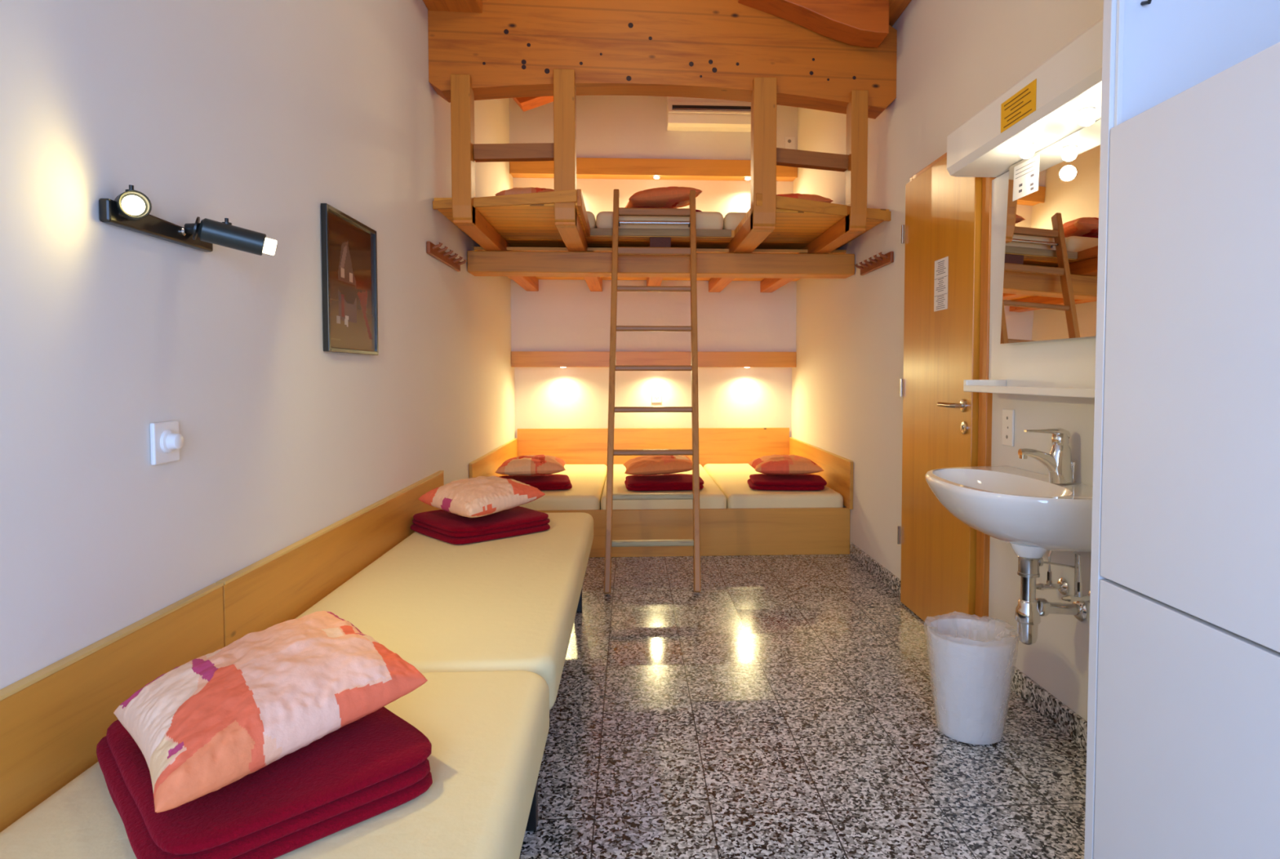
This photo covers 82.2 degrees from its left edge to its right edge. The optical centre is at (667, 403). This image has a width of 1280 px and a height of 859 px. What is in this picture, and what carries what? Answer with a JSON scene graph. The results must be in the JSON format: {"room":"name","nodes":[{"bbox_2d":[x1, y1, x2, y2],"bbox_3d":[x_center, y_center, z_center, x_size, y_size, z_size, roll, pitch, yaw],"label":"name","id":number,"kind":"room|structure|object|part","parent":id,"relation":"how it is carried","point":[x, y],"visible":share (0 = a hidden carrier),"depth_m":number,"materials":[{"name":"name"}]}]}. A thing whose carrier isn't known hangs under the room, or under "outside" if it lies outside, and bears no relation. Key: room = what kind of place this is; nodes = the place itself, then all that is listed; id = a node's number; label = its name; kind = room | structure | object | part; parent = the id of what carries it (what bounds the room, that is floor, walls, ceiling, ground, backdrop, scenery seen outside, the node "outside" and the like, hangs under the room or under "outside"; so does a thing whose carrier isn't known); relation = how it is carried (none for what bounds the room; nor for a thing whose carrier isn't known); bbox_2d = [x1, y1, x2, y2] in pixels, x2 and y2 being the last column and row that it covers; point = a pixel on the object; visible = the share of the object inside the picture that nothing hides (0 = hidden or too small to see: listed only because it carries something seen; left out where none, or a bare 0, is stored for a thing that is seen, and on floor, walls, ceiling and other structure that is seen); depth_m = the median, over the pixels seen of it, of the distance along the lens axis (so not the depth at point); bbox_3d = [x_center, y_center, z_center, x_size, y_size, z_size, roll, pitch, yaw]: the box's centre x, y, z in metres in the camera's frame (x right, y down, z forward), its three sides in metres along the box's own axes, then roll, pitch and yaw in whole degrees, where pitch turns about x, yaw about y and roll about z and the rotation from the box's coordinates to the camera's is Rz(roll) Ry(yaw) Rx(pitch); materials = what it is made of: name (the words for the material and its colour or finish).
{"room":"hostel dormitory room","nodes":[
{"label":"hostel dormitory room","id":0,"kind":"room"},
{"bbox_2d":[0,0,515,689],"bbox_3d":[-1.210,-1.053,2.629,0.150,4.400,7.750,0,2,-3],"label":"wall","id":1,"kind":"structure","parent":0,"point":[257,115],"depth_m":1.72,"materials":[{"name":"paint"}]},
{"bbox_2d":[0,582,224,831],"bbox_3d":[-1.024,0.631,0.720,0.022,0.322,2.090,0,2,-3],"label":"board","id":2,"kind":"object","parent":1,"relation":"attached to","point":[54,718],"visible":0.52,"depth_m":1.30,"materials":[{"name":"brown wood"}]},
{"bbox_2d":[150,420,183,465],"bbox_3d":[-1.060,0.083,1.566,0.036,0.088,0.085,0,2,-3],"label":"dimmer switch","id":3,"kind":"object","parent":1,"relation":"attached to","point":[166,441],"visible":1,"depth_m":1.55,"materials":[{"name":"white plastic"}]},
{"bbox_3d":[-1.055,0.081,1.566,0.026,0.050,0.050,0,2,-3],"label":"knob","id":4,"kind":"part","parent":3,"relation":"part of","materials":[{"name":"white plastic"}]},
{"bbox_2d":[98,184,276,255],"bbox_3d":[-0.986,-0.381,1.552,0.184,0.093,0.345,0,2,-3],"label":"wall lamp","id":5,"kind":"object","parent":1,"relation":"attached to","point":[131,210],"visible":1,"depth_m":1.59,"materials":[{"name":"black metal"}]},
{"bbox_3d":[-1.039,-0.414,1.420,0.020,0.016,0.020,0,2,-3],"label":"knob","id":6,"kind":"part","parent":5,"relation":"part of","materials":[{"name":"black metal"}]},
{"bbox_3d":[-1.028,-0.381,1.411,0.010,0.037,0.037,2,3,44],"label":"bulb","id":7,"kind":"part","parent":5,"relation":"part of","materials":[{"name":"white glass"}]},
{"bbox_3d":[-1.068,-0.370,1.548,0.021,0.045,0.345,0,2,-3],"label":"rail","id":8,"kind":"part","parent":5,"relation":"part of","materials":[{"name":"black metal"}]},
{"bbox_3d":[-0.993,-0.408,1.650,0.020,0.016,0.020,0,2,-3],"label":"knob","id":9,"kind":"part","parent":5,"relation":"part of","materials":[{"name":"black metal"}]},
{"bbox_3d":[-0.928,-0.364,1.688,0.050,0.043,0.036,-1,3,-29],"label":"bulb","id":10,"kind":"part","parent":5,"relation":"part of","materials":[{"name":"white glass"}]},
{"bbox_2d":[215,470,444,646],"bbox_3d":[-1.128,0.551,2.798,0.022,0.322,2.065,0,2,-3],"label":"board","id":11,"kind":"object","parent":1,"relation":"attached to","point":[282,585],"visible":0.43,"depth_m":2.28,"materials":[{"name":"brown wood"}]},
{"bbox_2d":[320,203,378,355],"bbox_3d":[-1.120,-0.415,2.601,0.020,0.476,0.465,0,2,-3],"label":"framed picture","id":12,"kind":"object","parent":1,"relation":"attached to","point":[348,246],"visible":1,"depth_m":2.56,"materials":[{"name":"black metal"}]},
{"bbox_2d":[426,240,466,271],"bbox_3d":[-1.163,-0.776,3.900,0.068,0.064,0.640,0,2,-3],"label":"hook rail","id":13,"kind":"object","parent":1,"relation":"attached to","point":[433,250],"visible":1,"depth_m":3.84,"materials":[{"name":"brown wood"}]},
{"bbox_2d":[512,96,553,111],"bbox_3d":[-0.337,-2.701,5.730,1.887,0.801,0.180,0,2,-3],"label":"rafter","id":14,"kind":"object","parent":1,"relation":"attached to","point":[526,104],"visible":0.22,"depth_m":5.69,"materials":[{"name":"brown wood"}]},
{"bbox_2d":[427,0,897,119],"bbox_3d":[0.006,-1.976,3.815,2.409,0.847,0.161,0,2,-6],"label":"roof beam","id":15,"kind":"structure","parent":1,"relation":"attached to","point":[705,49],"depth_m":3.74,"materials":[{"name":"brown wood"}]},
{"bbox_2d":[422,0,482,13],"bbox_3d":[-0.988,-1.974,2.329,0.264,0.175,2.900,0,2,-3],"label":"roof purlin","id":16,"kind":"structure","parent":15,"relation":"on","point":[455,6],"depth_m":3.57,"materials":[{"name":"brown wood"}]},
{"bbox_2d":[737,0,888,48],"bbox_3d":[0.730,-2.031,3.710,0.734,0.370,0.170,0,2,-3],"label":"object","id":17,"kind":"structure","parent":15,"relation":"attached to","point":[860,23],"depth_m":3.65,"materials":[{"name":"brown wood"}]},
{"bbox_2d":[888,0,911,26],"bbox_3d":[1.111,-2.075,3.427,0.229,0.160,1.090,0,2,-3],"label":"roof purlin","id":18,"kind":"structure","parent":15,"relation":"on","point":[896,7],"depth_m":3.73,"materials":[{"name":"brown wood"}]},
{"bbox_2d":[509,95,797,438],"bbox_3d":[-0.120,-1.198,6.355,2.400,4.400,0.410,0,2,-3],"label":"wall","id":19,"kind":"structure","parent":0,"point":[563,315],"depth_m":6.20,"materials":[{"name":"paint"}]},
{"bbox_2d":[509,157,797,181],"bbox_3d":[-0.113,-1.966,6.189,2.396,0.143,0.181,0,2,-3],"label":"shelf","id":20,"kind":"object","parent":19,"relation":"attached to","point":[586,167],"visible":0.65,"depth_m":6.11,"materials":[{"name":"wood"}]},
{"bbox_2d":[511,351,795,368],"bbox_3d":[-0.113,-0.370,6.251,2.396,0.136,0.181,0,2,-3],"label":"shelf","id":21,"kind":"object","parent":19,"relation":"attached to","point":[518,358],"visible":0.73,"depth_m":6.16,"materials":[{"name":"wood"}]},
{"bbox_2d":[651,392,661,402],"bbox_3d":[-0.098,-0.049,6.351,0.085,0.085,0.008,0,2,-3],"label":"wall socket","id":22,"kind":"object","parent":19,"relation":"attached to","point":[655,397],"visible":1,"depth_m":6.35,"materials":[{"name":"white plastic"}]},
{"bbox_2d":[666,96,751,132],"bbox_3d":[0.395,-2.411,6.036,0.800,0.290,0.183,0,2,-3],"label":"air conditioner","id":23,"kind":"object","parent":19,"relation":"attached to","point":[683,113],"visible":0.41,"depth_m":5.96,"materials":[{"name":"white plastic"}]},
{"bbox_3d":[0.398,-2.401,5.960,0.790,0.085,0.018,0,2,-3],"label":"louvre frame","id":24,"kind":"part","parent":23,"relation":"part of","materials":[{"name":"white plastic"}]},
{"bbox_2d":[784,137,795,149],"bbox_3d":[1.024,-2.186,6.163,0.085,0.100,0.008,0,2,-3],"label":"wall socket","id":25,"kind":"object","parent":19,"relation":"attached to","point":[789,142],"visible":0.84,"depth_m":6.16,"materials":[{"name":"white plastic"}]},
{"bbox_2d":[520,554,1086,858],"bbox_3d":[0.064,1.093,2.776,2.700,0.100,7.750,0,2,-3],"label":"floor","id":26,"kind":"structure","parent":0,"point":[783,707],"depth_m":2.33,"materials":[{"name":"stone"}]},
{"bbox_2d":[525,588,582,831],"bbox_3d":[-0.735,0.889,2.723,0.765,0.312,1.900,0,2,-3],"label":"frame","id":27,"kind":"object","parent":26,"relation":"on","point":[532,821],"visible":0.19,"depth_m":1.85,"materials":[{"name":"black metal"}]},
{"bbox_2d":[295,512,593,709],"bbox_3d":[-0.717,0.658,2.713,0.788,0.149,1.965,0,2,-3],"label":"mattress","id":28,"kind":"object","parent":27,"relation":"on","point":[510,603],"visible":0.45,"depth_m":2.26,"materials":[{"name":"beige fabric"}]},
{"bbox_2d":[410,506,550,544],"bbox_3d":[-0.836,0.523,3.275,0.498,0.075,0.499,-2,3,-43],"label":"blanket","id":29,"kind":"object","parent":28,"relation":"on","point":[442,525],"visible":0.77,"depth_m":3.13,"materials":[{"name":"red fabric"}]},
{"bbox_2d":[417,475,545,517],"bbox_3d":[-0.835,0.402,3.255,0.440,0.137,0.636,1,2,26],"label":"pillow","id":30,"kind":"object","parent":29,"relation":"on","point":[480,495],"visible":1,"depth_m":3.11,"materials":[{"name":"pink fabric"}]},
{"bbox_3d":[-0.354,0.950,1.863,0.040,0.256,0.040,0,2,-3],"label":"leg","id":31,"kind":"part","parent":27,"relation":"part of","materials":[{"name":"black metal"}]},
{"bbox_3d":[-0.439,0.884,3.570,0.040,0.256,0.040,0,2,-3],"label":"leg","id":32,"kind":"part","parent":27,"relation":"part of","materials":[{"name":"black metal"}]},
{"bbox_2d":[604,189,701,593],"bbox_3d":[-0.083,-0.156,4.175,0.540,2.280,0.829,0,2,-3],"label":"ladder","id":33,"kind":"object","parent":26,"relation":"on","point":[618,211],"visible":1,"depth_m":4.15,"materials":[{"name":"brown wood"}]},
{"bbox_3d":[-0.317,-0.155,4.164,0.036,2.280,0.831,0,2,0],"label":"rail","id":34,"kind":"part","parent":33,"relation":"part of","materials":[{"name":"brown wood"}]},
{"bbox_3d":[0.152,-0.156,4.187,0.036,2.280,0.831,0,2,0],"label":"rail","id":35,"kind":"part","parent":33,"relation":"part of","materials":[{"name":"brown wood"}]},
{"bbox_2d":[468,427,853,557],"bbox_3d":[-0.072,0.594,5.477,2.398,0.688,1.804,0,2,-3],"label":"platform bed","id":36,"kind":"object","parent":26,"relation":"on","point":[756,531],"visible":0.57,"depth_m":4.69,"materials":[{"name":"brown wood"}]},
{"bbox_2d":[519,464,607,510],"bbox_3d":[-0.859,0.663,5.465,0.767,0.226,1.678,0,2,-3],"label":"mattress","id":37,"kind":"object","parent":36,"relation":"on","point":[587,481],"visible":0.26,"depth_m":4.77,"materials":[{"name":"beige fabric"}]},
{"bbox_2d":[499,474,572,490],"bbox_3d":[-0.920,0.536,5.010,0.512,0.064,0.430,0,2,-11],"label":"blanket","id":38,"kind":"object","parent":37,"relation":"on","point":[547,482],"visible":0.71,"depth_m":4.88,"materials":[{"name":"red fabric"}]},
{"bbox_2d":[494,454,566,475],"bbox_3d":[-0.925,0.418,5.000,0.460,0.132,0.400,0,2,-7],"label":"pillow","id":39,"kind":"object","parent":38,"relation":"on","point":[530,464],"visible":1,"depth_m":4.84,"materials":[{"name":"fabric"}]},
{"bbox_3d":[-0.117,0.509,6.365,2.356,0.588,0.021,0,2,-3],"label":"headboard","id":40,"kind":"part","parent":36,"relation":"part of","materials":[{"name":"orange wood"}]},
{"bbox_2d":[600,463,726,509],"bbox_3d":[-0.066,0.662,5.504,0.809,0.226,1.678,0,2,-3],"label":"mattress","id":41,"kind":"object","parent":36,"relation":"on","point":[711,496],"visible":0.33,"depth_m":4.69,"materials":[{"name":"beige fabric"}]},
{"bbox_2d":[624,473,703,490],"bbox_3d":[-0.030,0.535,5.013,0.534,0.064,0.442,0,2,-3],"label":"blanket","id":42,"kind":"object","parent":41,"relation":"on","point":[671,482],"visible":0.89,"depth_m":4.83,"materials":[{"name":"red fabric"}]},
{"bbox_2d":[623,454,692,475],"bbox_3d":[-0.061,0.414,5.043,0.504,0.138,0.417,0,2,-3],"label":"pillow","id":43,"kind":"object","parent":42,"relation":"on","point":[643,464],"visible":0.91,"depth_m":4.88,"materials":[{"name":"fabric"}]},
{"bbox_2d":[703,463,843,508],"bbox_3d":[0.721,0.660,5.544,0.754,0.226,1.678,0,2,-3],"label":"mattress","id":44,"kind":"object","parent":36,"relation":"on","point":[731,479],"visible":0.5,"depth_m":4.73,"materials":[{"name":"beige fabric"}]},
{"bbox_2d":[747,473,826,490],"bbox_3d":[0.810,0.535,5.030,0.520,0.064,0.434,0,2,3],"label":"blanket","id":45,"kind":"object","parent":44,"relation":"on","point":[757,481],"visible":0.96,"depth_m":4.85,"materials":[{"name":"red fabric"}]},
{"bbox_2d":[747,454,823,475],"bbox_3d":[0.804,0.421,5.067,0.474,0.132,0.416,0,2,-3],"label":"pillow","id":46,"kind":"object","parent":45,"relation":"on","point":[780,464],"visible":1,"depth_m":4.90,"materials":[{"name":"fabric"}]},
{"bbox_2d":[927,617,1017,744],"bbox_3d":[0.971,0.895,2.358,0.266,0.326,0.266,0,2,-3],"label":"waste bin","id":47,"kind":"object","parent":26,"relation":"on","point":[971,660],"visible":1,"depth_m":2.27,"materials":[{"name":"white plastic"}]},
{"bbox_2d":[1084,0,1279,858],"bbox_3d":[1.149,-0.171,0.533,0.448,2.600,1.962,0,2,-3],"label":"wardrobe","id":48,"kind":"object","parent":26,"relation":"on","point":[1183,740],"visible":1,"depth_m":1.28,"materials":[{"name":"white laminate"}]},
{"bbox_3d":[0.893,-1.002,1.438,0.011,0.950,0.009,0,2,-3],"label":"shelf rail","id":49,"kind":"part","parent":48,"relation":"part of","materials":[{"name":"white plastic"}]},
{"bbox_3d":[0.910,0.723,1.031,0.018,0.695,0.950,0,2,-3],"label":"door","id":50,"kind":"part","parent":48,"relation":"part of","materials":[{"name":"white laminate"}]},
{"bbox_3d":[0.910,-0.079,0.999,0.018,0.896,0.950,0,2,-3],"label":"door","id":51,"kind":"part","parent":48,"relation":"part of","materials":[{"name":"white laminate"}]},
{"bbox_3d":[-0.634,0.967,0.707,0.765,0.312,1.940,0,2,-3],"label":"frame","id":52,"kind":"object","parent":26,"relation":"on","visible":0},
{"bbox_2d":[0,670,549,858],"bbox_3d":[-0.617,0.735,0.713,0.788,0.149,2.028,0,2,-3],"label":"mattress","id":53,"kind":"object","parent":52,"relation":"on","point":[487,731],"visible":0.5,"depth_m":1.20,"materials":[{"name":"beige fabric"}]},
{"bbox_2d":[96,706,432,858],"bbox_3d":[-0.705,0.604,1.276,0.418,0.068,0.558,-2,3,-45],"label":"blanket","id":54,"kind":"object","parent":53,"relation":"on","point":[377,762],"visible":0.51,"depth_m":1.12,"materials":[{"name":"red fabric"}]},
{"bbox_2d":[113,610,427,812],"bbox_3d":[-0.721,0.496,1.318,0.428,0.138,0.602,-2,3,-44],"label":"pillow","id":55,"kind":"object","parent":54,"relation":"on","point":[208,722],"visible":1,"depth_m":1.18,"materials":[{"name":"pink fabric"}]},
{"bbox_2d":[791,0,1103,720],"bbox_3d":[1.337,-1.058,2.756,0.150,4.400,7.750,0,2,-3],"label":"wall","id":56,"kind":"structure","parent":0,"point":[954,58],"depth_m":3.76,"materials":[{"name":"paint"}]},
{"bbox_2d":[432,68,891,292],"bbox_3d":[-0.049,-1.267,4.957,2.398,0.897,2.582,0,2,-3],"label":"loft","id":57,"kind":"object","parent":56,"relation":"attached to","point":[526,238],"visible":0.99,"depth_m":3.94,"materials":[{"name":"brown wood"}]},
{"bbox_3d":[-1.024,-1.259,3.666,0.095,0.721,0.100,0,2,-3],"label":"post","id":58,"kind":"part","parent":57,"relation":"part of","materials":[{"name":"brown wood"}]},
{"bbox_3d":[-0.777,-1.272,3.720,0.408,0.093,0.060,0,2,-6],"label":"guard rail","id":59,"kind":"part","parent":57,"relation":"part of","materials":[{"name":"brown wood"}]},
{"bbox_3d":[-0.521,-1.284,3.715,0.105,0.766,0.100,0,2,-3],"label":"post","id":60,"kind":"part","parent":57,"relation":"part of","materials":[{"name":"brown wood"}]},
{"bbox_2d":[586,211,596,227],"bbox_3d":[-0.878,-1.171,5.361,0.766,0.128,1.680,0,2,-3],"label":"mattress","id":61,"kind":"object","parent":57,"relation":"on","point":[591,218],"visible":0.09,"depth_m":4.55,"materials":[{"name":"beige fabric"}]},
{"bbox_2d":[595,211,723,229],"bbox_3d":[-0.090,-1.173,5.401,0.802,0.128,1.680,0,2,-3],"label":"mattress","id":62,"kind":"object","parent":57,"relation":"on","point":[604,220],"visible":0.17,"depth_m":4.57,"materials":[{"name":"beige fabric"}]},
{"bbox_2d":[635,206,702,211],"bbox_3d":[-0.050,-1.250,4.942,0.534,0.064,0.442,0,2,-8],"label":"blanket","id":63,"kind":"object","parent":62,"relation":"on","point":[643,206],"visible":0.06,"depth_m":4.72,"materials":[{"name":"red fabric"}]},
{"bbox_2d":[625,186,702,208],"bbox_3d":[-0.044,-1.380,4.954,0.487,0.150,0.400,0,2,-9],"label":"pillow","id":64,"kind":"object","parent":63,"relation":"on","point":[671,197],"visible":0.77,"depth_m":4.79,"materials":[{"name":"orange fabric"}]},
{"bbox_2d":[722,212,746,230],"bbox_3d":[0.716,-1.174,5.441,0.802,0.127,1.680,0,2,-3],"label":"mattress","id":65,"kind":"object","parent":57,"relation":"on","point":[731,220],"visible":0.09,"depth_m":4.59,"materials":[{"name":"beige fabric"}]},
{"bbox_3d":[0.838,-1.253,5.014,0.540,0.064,0.459,-1,2,-13],"label":"blanket","id":66,"kind":"object","parent":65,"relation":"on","visible":0},
{"bbox_2d":[776,193,832,202],"bbox_3d":[0.861,-1.367,5.050,0.474,0.132,0.416,0,2,-3],"label":"pillow","id":67,"kind":"object","parent":66,"relation":"on","point":[808,197],"visible":0.18,"depth_m":4.88,"materials":[{"name":"fabric"}]},
{"bbox_3d":[0.497,-1.288,3.817,0.118,0.767,0.100,0,2,-3],"label":"post","id":68,"kind":"part","parent":57,"relation":"part of","materials":[{"name":"brown wood"}]},
{"bbox_3d":[0.752,-1.285,3.873,0.402,0.101,0.060,0,2,-6],"label":"guard rail","id":69,"kind":"part","parent":57,"relation":"part of","materials":[{"name":"brown wood"}]},
{"bbox_3d":[0.994,-1.267,3.868,0.087,0.722,0.100,0,2,-3],"label":"post","id":70,"kind":"part","parent":57,"relation":"part of","materials":[{"name":"brown wood"}]},
{"bbox_2d":[854,251,893,275],"bbox_3d":[1.157,-0.792,4.165,0.068,0.064,0.520,0,2,-3],"label":"hook rail","id":71,"kind":"object","parent":56,"relation":"attached to","point":[882,260],"visible":1,"depth_m":4.12,"materials":[{"name":"brown wood"}]},
{"bbox_2d":[897,152,995,624],"bbox_3d":[1.210,-0.042,3.273,0.156,2.130,0.855,0,2,-3],"label":"door","id":72,"kind":"structure","parent":56,"relation":"in","point":[945,560],"depth_m":3.18,"materials":[{"name":"brown wood"}]},
{"bbox_2d":[933,256,948,311],"bbox_3d":[1.191,-0.518,3.201,0.002,0.223,0.140,0,2,-3],"label":"notice","id":73,"kind":"object","parent":72,"relation":"attached to","point":[940,284],"visible":1,"depth_m":3.20,"materials":[{"name":"paper"}]},
{"bbox_3d":[1.173,0.007,3.034,0.058,0.052,0.161,0,2,-3],"label":"handle","id":74,"kind":"part","parent":72,"relation":"part of","materials":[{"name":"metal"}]},
{"bbox_2d":[849,542,1087,751],"bbox_3d":[1.240,0.986,3.136,0.014,0.085,3.060,0,2,-3],"label":"baseboard","id":75,"kind":"structure","parent":56,"relation":"attached to","point":[1060,714],"depth_m":2.52,"materials":[{"name":"stone"}]},
{"bbox_2d":[1001,408,1014,446],"bbox_3d":[1.261,0.089,2.719,0.008,0.135,0.075,0,2,-3],"label":"wall socket","id":76,"kind":"object","parent":56,"relation":"attached to","point":[1008,415],"visible":1,"depth_m":2.71,"materials":[{"name":"white plastic"}]},
{"bbox_2d":[924,465,1092,558],"bbox_3d":[1.080,0.351,2.372,0.405,0.210,0.749,0,2,-3],"label":"washbasin","id":77,"kind":"object","parent":56,"relation":"attached to","point":[1020,508],"visible":0.93,"depth_m":2.17,"materials":[{"name":"ceramic"}]},
{"bbox_2d":[1017,427,1075,483],"bbox_3d":[1.185,0.163,2.295,0.176,0.172,0.054,0,2,-3],"label":"faucet","id":78,"kind":"object","parent":77,"relation":"on","point":[1058,463],"visible":1,"depth_m":2.28,"materials":[{"name":"silver metal"}]},
{"bbox_3d":[1.165,0.193,2.295,0.136,0.105,0.044,0,2,-3],"label":"spout","id":79,"kind":"part","parent":78,"relation":"part of","materials":[{"name":"silver metal"}]},
{"bbox_3d":[1.184,0.104,2.293,0.137,0.055,0.048,0,2,-3],"label":"lever","id":80,"kind":"part","parent":78,"relation":"part of","materials":[{"name":"silver metal"}]},
{"bbox_3d":[1.268,0.215,2.291,0.012,0.065,0.012,0,2,-3],"label":"pop rod","id":81,"kind":"part","parent":78,"relation":"part of","materials":[{"name":"silver metal"}]},
{"bbox_2d":[1014,553,1087,644],"bbox_3d":[1.180,0.594,2.251,0.243,0.278,0.082,-1,2,-16],"label":"trap","id":82,"kind":"object","parent":77,"relation":"attached to","point":[1029,609],"visible":0.9,"depth_m":2.22,"materials":[{"name":"metal"}]},
{"bbox_2d":[1017,621,1038,644],"bbox_3d":[1.096,0.699,2.236,0.058,0.070,0.058,0,2,-3],"label":"trap","id":83,"kind":"object","parent":82,"relation":"on","point":[1027,631],"depth_m":2.21,"materials":[{"name":"metal"}]},
{"bbox_3d":[1.237,0.520,2.224,0.005,0.128,0.005,-1,2,-25],"label":"lift rod","id":84,"kind":"part","parent":82,"relation":"part of","materials":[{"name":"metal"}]},
{"bbox_2d":[946,16,1103,177],"bbox_3d":[1.188,-0.892,2.182,0.204,0.206,1.205,0,2,-3],"label":"vanity light","id":85,"kind":"object","parent":56,"relation":"attached to","point":[1069,82],"visible":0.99,"depth_m":2.22,"materials":[{"name":"white plastic"}]},
{"bbox_2d":[1000,78,1036,133],"bbox_3d":[1.080,-0.915,2.265,0.003,0.092,0.205,0,2,-3],"label":"notice sign","id":86,"kind":"object","parent":85,"relation":"attached to","point":[1022,104],"visible":1,"depth_m":2.26,"materials":[{"name":"yellow paper"}]},
{"bbox_3d":[1.171,-0.820,2.391,0.046,0.044,0.046,0,2,-3],"label":"bulb","id":87,"kind":"part","parent":85,"relation":"part of","materials":[{"name":"white glass"}]},
{"bbox_3d":[1.186,-0.807,2.077,0.046,0.044,0.046,0,2,-3],"label":"bulb","id":88,"kind":"part","parent":85,"relation":"part of","materials":[{"name":"white glass"}]},
{"bbox_2d":[988,171,1096,388],"bbox_3d":[1.282,-0.433,2.219,0.015,0.802,1.235,0,2,-3],"label":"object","id":89,"kind":"structure","parent":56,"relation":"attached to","point":[1070,363],"depth_m":2.61,"materials":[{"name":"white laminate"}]},
{"bbox_2d":[963,379,1094,398],"bbox_3d":[1.200,-0.044,2.155,0.156,0.044,1.145,0,2,-3],"label":"wall shelf","id":90,"kind":"object","parent":89,"relation":"attached to","point":[997,386],"visible":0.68,"depth_m":2.33,"materials":[{"name":"white plastic"}]},
{"bbox_2d":[1000,119,1101,343],"bbox_3d":[1.253,-0.513,2.147,0.048,0.634,1.000,0,2,-3],"label":"mirror","id":91,"kind":"object","parent":89,"relation":"attached to","point":[1050,280],"visible":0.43,"depth_m":2.34,"materials":[{"name":"clear glass"}]},
{"bbox_2d":[1012,154,1039,201],"bbox_3d":[1.231,-0.774,2.524,0.005,0.120,0.155,0,2,-4],"label":"sign","id":92,"kind":"object","parent":91,"relation":"attached to","point":[1025,183],"visible":1,"depth_m":2.52,"materials":[{"name":"paper"}]},
{"bbox_2d":[1035,550,1069,595],"bbox_3d":[1.232,0.534,2.372,0.103,0.175,0.056,0,2,-3],"label":"angle valve","id":93,"kind":"object","parent":56,"relation":"attached to","point":[1062,585],"visible":0.87,"depth_m":2.37,"materials":[{"name":"silver metal"}]},
{"bbox_2d":[1061,554,1090,603],"bbox_3d":[1.240,0.534,2.212,0.103,0.164,0.056,0,2,-3],"label":"angle valve","id":94,"kind":"object","parent":56,"relation":"attached to","point":[1079,597],"visible":0.66,"depth_m":2.21,"materials":[{"name":"silver metal"}]},
{"bbox_3d":[-0.918,-1.249,4.921,0.540,0.064,0.470,0,2,-9],"label":"blanket","id":95,"kind":"object","parent":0,"visible":0},
{"bbox_2d":[494,186,554,195],"bbox_3d":[-0.904,-1.367,4.912,0.460,0.132,0.400,0,2,-7],"label":"pillow","id":96,"kind":"object","parent":95,"relation":"on","point":[514,190],"visible":0.24,"depth_m":4.74,"materials":[{"name":"fabric"}]}
]}

